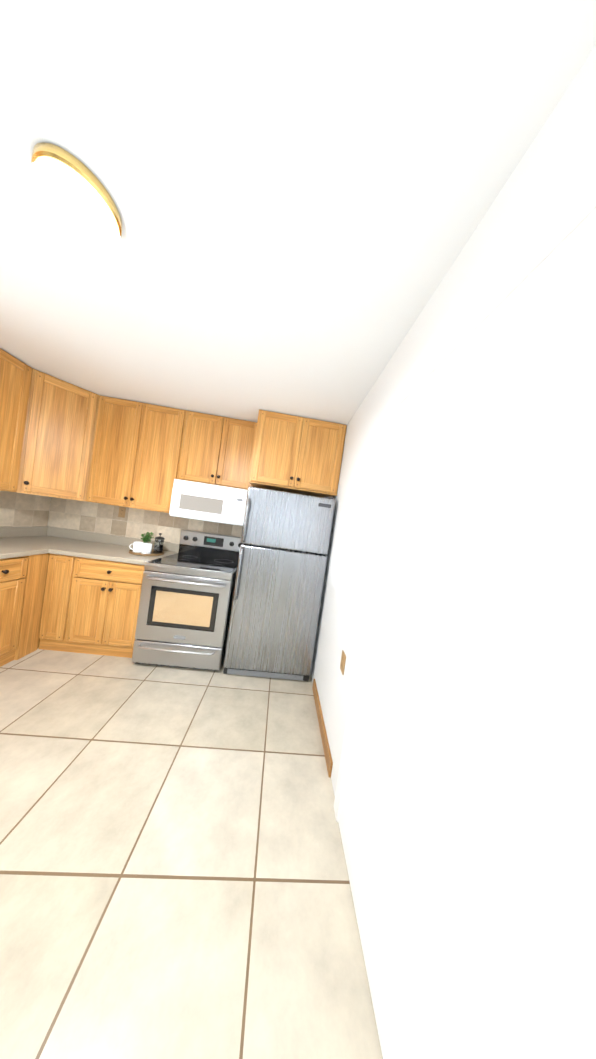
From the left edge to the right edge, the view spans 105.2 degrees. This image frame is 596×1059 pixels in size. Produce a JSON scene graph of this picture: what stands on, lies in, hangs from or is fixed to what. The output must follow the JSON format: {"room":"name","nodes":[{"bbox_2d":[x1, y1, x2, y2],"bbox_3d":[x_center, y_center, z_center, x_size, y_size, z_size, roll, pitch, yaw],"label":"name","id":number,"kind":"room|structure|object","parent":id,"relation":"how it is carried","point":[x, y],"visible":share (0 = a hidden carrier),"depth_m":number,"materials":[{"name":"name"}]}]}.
{"room":"kitchen","nodes":[
{"label":"kitchen","id":0,"kind":"room"},
{"bbox_2d":[0,648,382,1058],"bbox_3d":[-1.264,1.296,0.008,3.400,0.100,5.700,8,1,-4],"label":"floor","id":1,"kind":"structure","parent":0,"point":[174,881],"depth_m":0.89,"materials":[{"name":"tile"}]},
{"bbox_2d":[0,556,27,666],"bbox_3d":[-2.519,0.605,1.665,0.657,0.869,0.350,8,1,-4],"label":"base cabinet","id":2,"kind":"object","parent":1,"relation":"on","point":[12,576],"visible":0.98,"depth_m":1.77,"materials":[{"name":"brown wood"}]},
{"bbox_2d":[14,553,49,659],"bbox_3d":[-2.577,0.589,2.220,0.620,0.869,0.765,8,1,-4],"label":"base cabinet","id":3,"kind":"object","parent":1,"relation":"on","point":[32,606],"visible":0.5,"depth_m":1.93,"materials":[{"name":"brown wood"}]},
{"bbox_2d":[39,554,76,651],"bbox_3d":[-2.165,0.646,2.320,0.222,0.869,0.624,8,1,-4],"label":"base cabinet","id":4,"kind":"object","parent":1,"relation":"on","point":[57,601],"visible":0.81,"depth_m":2.02,"materials":[{"name":"brown wood"}]},
{"bbox_2d":[65,557,144,657],"bbox_3d":[-1.741,0.706,2.334,0.632,0.869,0.657,8,1,-4],"label":"base cabinet","id":5,"kind":"object","parent":1,"relation":"on","point":[104,607],"visible":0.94,"depth_m":2.04,"materials":[{"name":"brown wood"}]},
{"bbox_2d":[132,530,241,670],"bbox_3d":[-1.020,0.649,2.310,0.756,1.185,0.772,8,1,-4],"label":"range","id":6,"kind":"object","parent":1,"relation":"on","point":[185,605],"visible":0.92,"depth_m":2.00,"materials":[{"name":"silver metal"}]},
{"bbox_2d":[223,486,334,680],"bbox_3d":[-0.188,0.500,2.351,0.790,1.712,0.767,8,1,-4],"label":"refrigerator","id":7,"kind":"object","parent":1,"relation":"on","point":[279,580],"visible":1,"depth_m":2.04,"materials":[{"name":"grey metal"}]},
{"bbox_3d":[-2.445,0.630,0.600,0.657,0.869,0.925,8,1,-4],"label":"base cabinet","id":8,"kind":"object","parent":1,"relation":"on","visible":0},
{"bbox_2d":[0,527,106,558],"bbox_3d":[-2.416,0.189,1.034,0.660,0.282,3.138,8,1,-4],"label":"countertop","id":9,"kind":"structure","parent":8,"relation":"on","point":[20,541],"depth_m":2.17,"materials":[{"name":"white"}]},
{"bbox_2d":[52,535,178,564],"bbox_3d":[-1.761,0.192,2.328,0.820,0.140,0.648,8,1,-4],"label":"countertop","id":10,"kind":"structure","parent":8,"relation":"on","point":[100,547],"depth_m":2.32,"materials":[{"name":"white"}]},
{"bbox_2d":[129,549,163,555],"bbox_3d":[-1.570,0.238,2.368,0.310,0.020,0.310,8,1,-4],"label":"tray","id":11,"kind":"object","parent":10,"relation":"on","point":[141,554],"visible":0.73,"depth_m":2.26,"materials":[{"name":"brown wood"}]},
{"bbox_2d":[129,542,143,552],"bbox_3d":[-1.645,0.177,2.321,0.114,0.102,0.086,8,1,-4],"label":"mug","id":12,"kind":"object","parent":11,"relation":"on","point":[137,547],"visible":0.96,"depth_m":2.29,"materials":[{"name":"white ceramic"}]},
{"bbox_2d":[141,543,151,553],"bbox_3d":[-1.528,0.194,2.291,0.086,0.102,0.109,8,1,-4],"label":"mug","id":13,"kind":"object","parent":11,"relation":"on","point":[146,548],"visible":0.9,"depth_m":2.27,"materials":[{"name":"white ceramic"}]},
{"bbox_2d":[141,532,153,542],"bbox_3d":[-1.621,0.122,2.426,0.130,0.215,0.120,8,1,-4],"label":"potted plant","id":14,"kind":"object","parent":11,"relation":"on","point":[147,537],"visible":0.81,"depth_m":2.42,"materials":[{"name":"green plant"}]},
{"bbox_2d":[153,533,164,553],"bbox_3d":[-1.472,0.145,2.401,0.094,0.213,0.125,8,1,-4],"label":"press","id":15,"kind":"object","parent":11,"relation":"on","point":[158,548],"visible":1,"depth_m":2.39,"materials":[{"name":"black glass"}]},
{"bbox_2d":[0,0,595,424],"bbox_3d":[-0.907,-1.218,-0.027,3.400,0.100,5.700,8,1,-4],"label":"ceiling","id":16,"kind":"structure","parent":0,"point":[304,194],"depth_m":0.67,"materials":[{"name":"white paint"}]},
{"bbox_2d":[28,142,121,259],"bbox_3d":[-0.758,-1.079,0.789,0.232,0.155,0.232,8,1,-4],"label":"flush-mount light","id":17,"kind":"object","parent":16,"relation":"attached to","point":[76,203],"visible":1,"depth_m":0.73,"materials":[{"name":"white glass"}]},
{"bbox_2d":[311,46,595,795],"bbox_3d":[0.519,0.265,0.107,0.150,2.440,5.700,8,1,-4],"label":"wall","id":18,"kind":"structure","parent":0,"point":[551,174],"depth_m":0.97,"materials":[{"name":"white paint"}]},
{"bbox_2d":[0,348,31,491],"bbox_3d":[-2.454,-0.861,1.482,0.357,1.078,0.948,8,1,-4],"label":"upper cabinet","id":19,"kind":"object","parent":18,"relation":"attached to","point":[15,376],"visible":1,"depth_m":1.86,"materials":[{"name":"brown wood"}]},
{"bbox_2d":[0,491,50,526],"bbox_3d":[-2.703,-0.119,1.014,0.006,0.445,3.112,8,1,-4],"label":"backsplash","id":20,"kind":"structure","parent":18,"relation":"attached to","point":[22,510],"depth_m":2.31,"materials":[{"name":"beige tile"}]},
{"bbox_2d":[16,368,99,500],"bbox_3d":[-2.379,-0.861,2.269,0.618,1.078,0.629,8,1,-4],"label":"upper cabinet","id":21,"kind":"object","parent":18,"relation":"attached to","point":[58,437],"visible":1,"depth_m":2.11,"materials":[{"name":"brown wood"}]},
{"bbox_2d":[86,396,186,512],"bbox_3d":[-1.656,-0.761,2.458,0.860,1.078,0.357,8,1,-4],"label":"upper cabinet","id":22,"kind":"object","parent":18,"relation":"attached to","point":[136,454],"visible":1,"depth_m":2.32,"materials":[{"name":"brown wood"}]},
{"bbox_2d":[48,497,242,543],"bbox_3d":[-1.716,0.155,2.653,2.254,0.757,0.006,8,1,-4],"label":"backsplash","id":23,"kind":"structure","parent":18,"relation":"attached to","point":[84,516],"depth_m":2.62,"materials":[{"name":"beige tile"}]},
{"bbox_2d":[118,507,125,517],"bbox_3d":[-2.023,-0.197,2.615,0.072,0.116,0.008,8,1,-4],"label":"electrical outlet","id":24,"kind":"object","parent":23,"relation":"attached to","point":[122,510],"visible":1,"depth_m":2.61,"materials":[{"name":"brown plastic"}]},
{"bbox_2d":[178,411,256,489],"bbox_3d":[-0.825,-0.823,2.514,0.768,0.724,0.357,8,1,-4],"label":"upper cabinet","id":25,"kind":"object","parent":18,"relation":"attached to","point":[217,450],"visible":0.94,"depth_m":2.37,"materials":[{"name":"brown wood"}]},
{"bbox_2d":[169,479,247,525],"bbox_3d":[-0.903,-0.273,2.488,0.756,0.376,0.398,8,1,-4],"label":"over-the-range microwave","id":26,"kind":"object","parent":25,"relation":"attached to","point":[207,502],"visible":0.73,"depth_m":2.29,"materials":[{"name":"white"}]},
{"bbox_2d":[249,410,346,497],"bbox_3d":[-0.014,-0.728,2.425,0.840,0.681,0.652,8,1,-4],"label":"upper cabinet","id":27,"kind":"object","parent":18,"relation":"attached to","point":[297,454],"visible":1,"depth_m":2.14,"materials":[{"name":"brown wood"}]},
{"bbox_2d":[312,679,332,777],"bbox_3d":[0.299,1.429,-0.270,0.013,0.085,4.618,8,1,-4],"label":"baseboard","id":28,"kind":"structure","parent":18,"relation":"attached to","point":[327,754],"depth_m":1.54,"materials":[{"name":"brown wood"}]},
{"bbox_2d":[340,650,345,674],"bbox_3d":[0.271,0.803,1.376,0.008,0.116,0.072,8,1,-4],"label":"electrical outlet","id":29,"kind":"object","parent":18,"relation":"attached to","point":[343,661],"visible":1,"depth_m":1.36,"materials":[{"name":"brown plastic"}]},
{"bbox_2d":[333,172,595,1058],"bbox_3d":[0.378,0.402,0.612,0.017,2.115,1.110,8,1,-4],"label":"wall","id":30,"kind":"structure","parent":18,"relation":"attached to","point":[464,806],"depth_m":0.48,"materials":[{"name":"white paint"}]}
]}

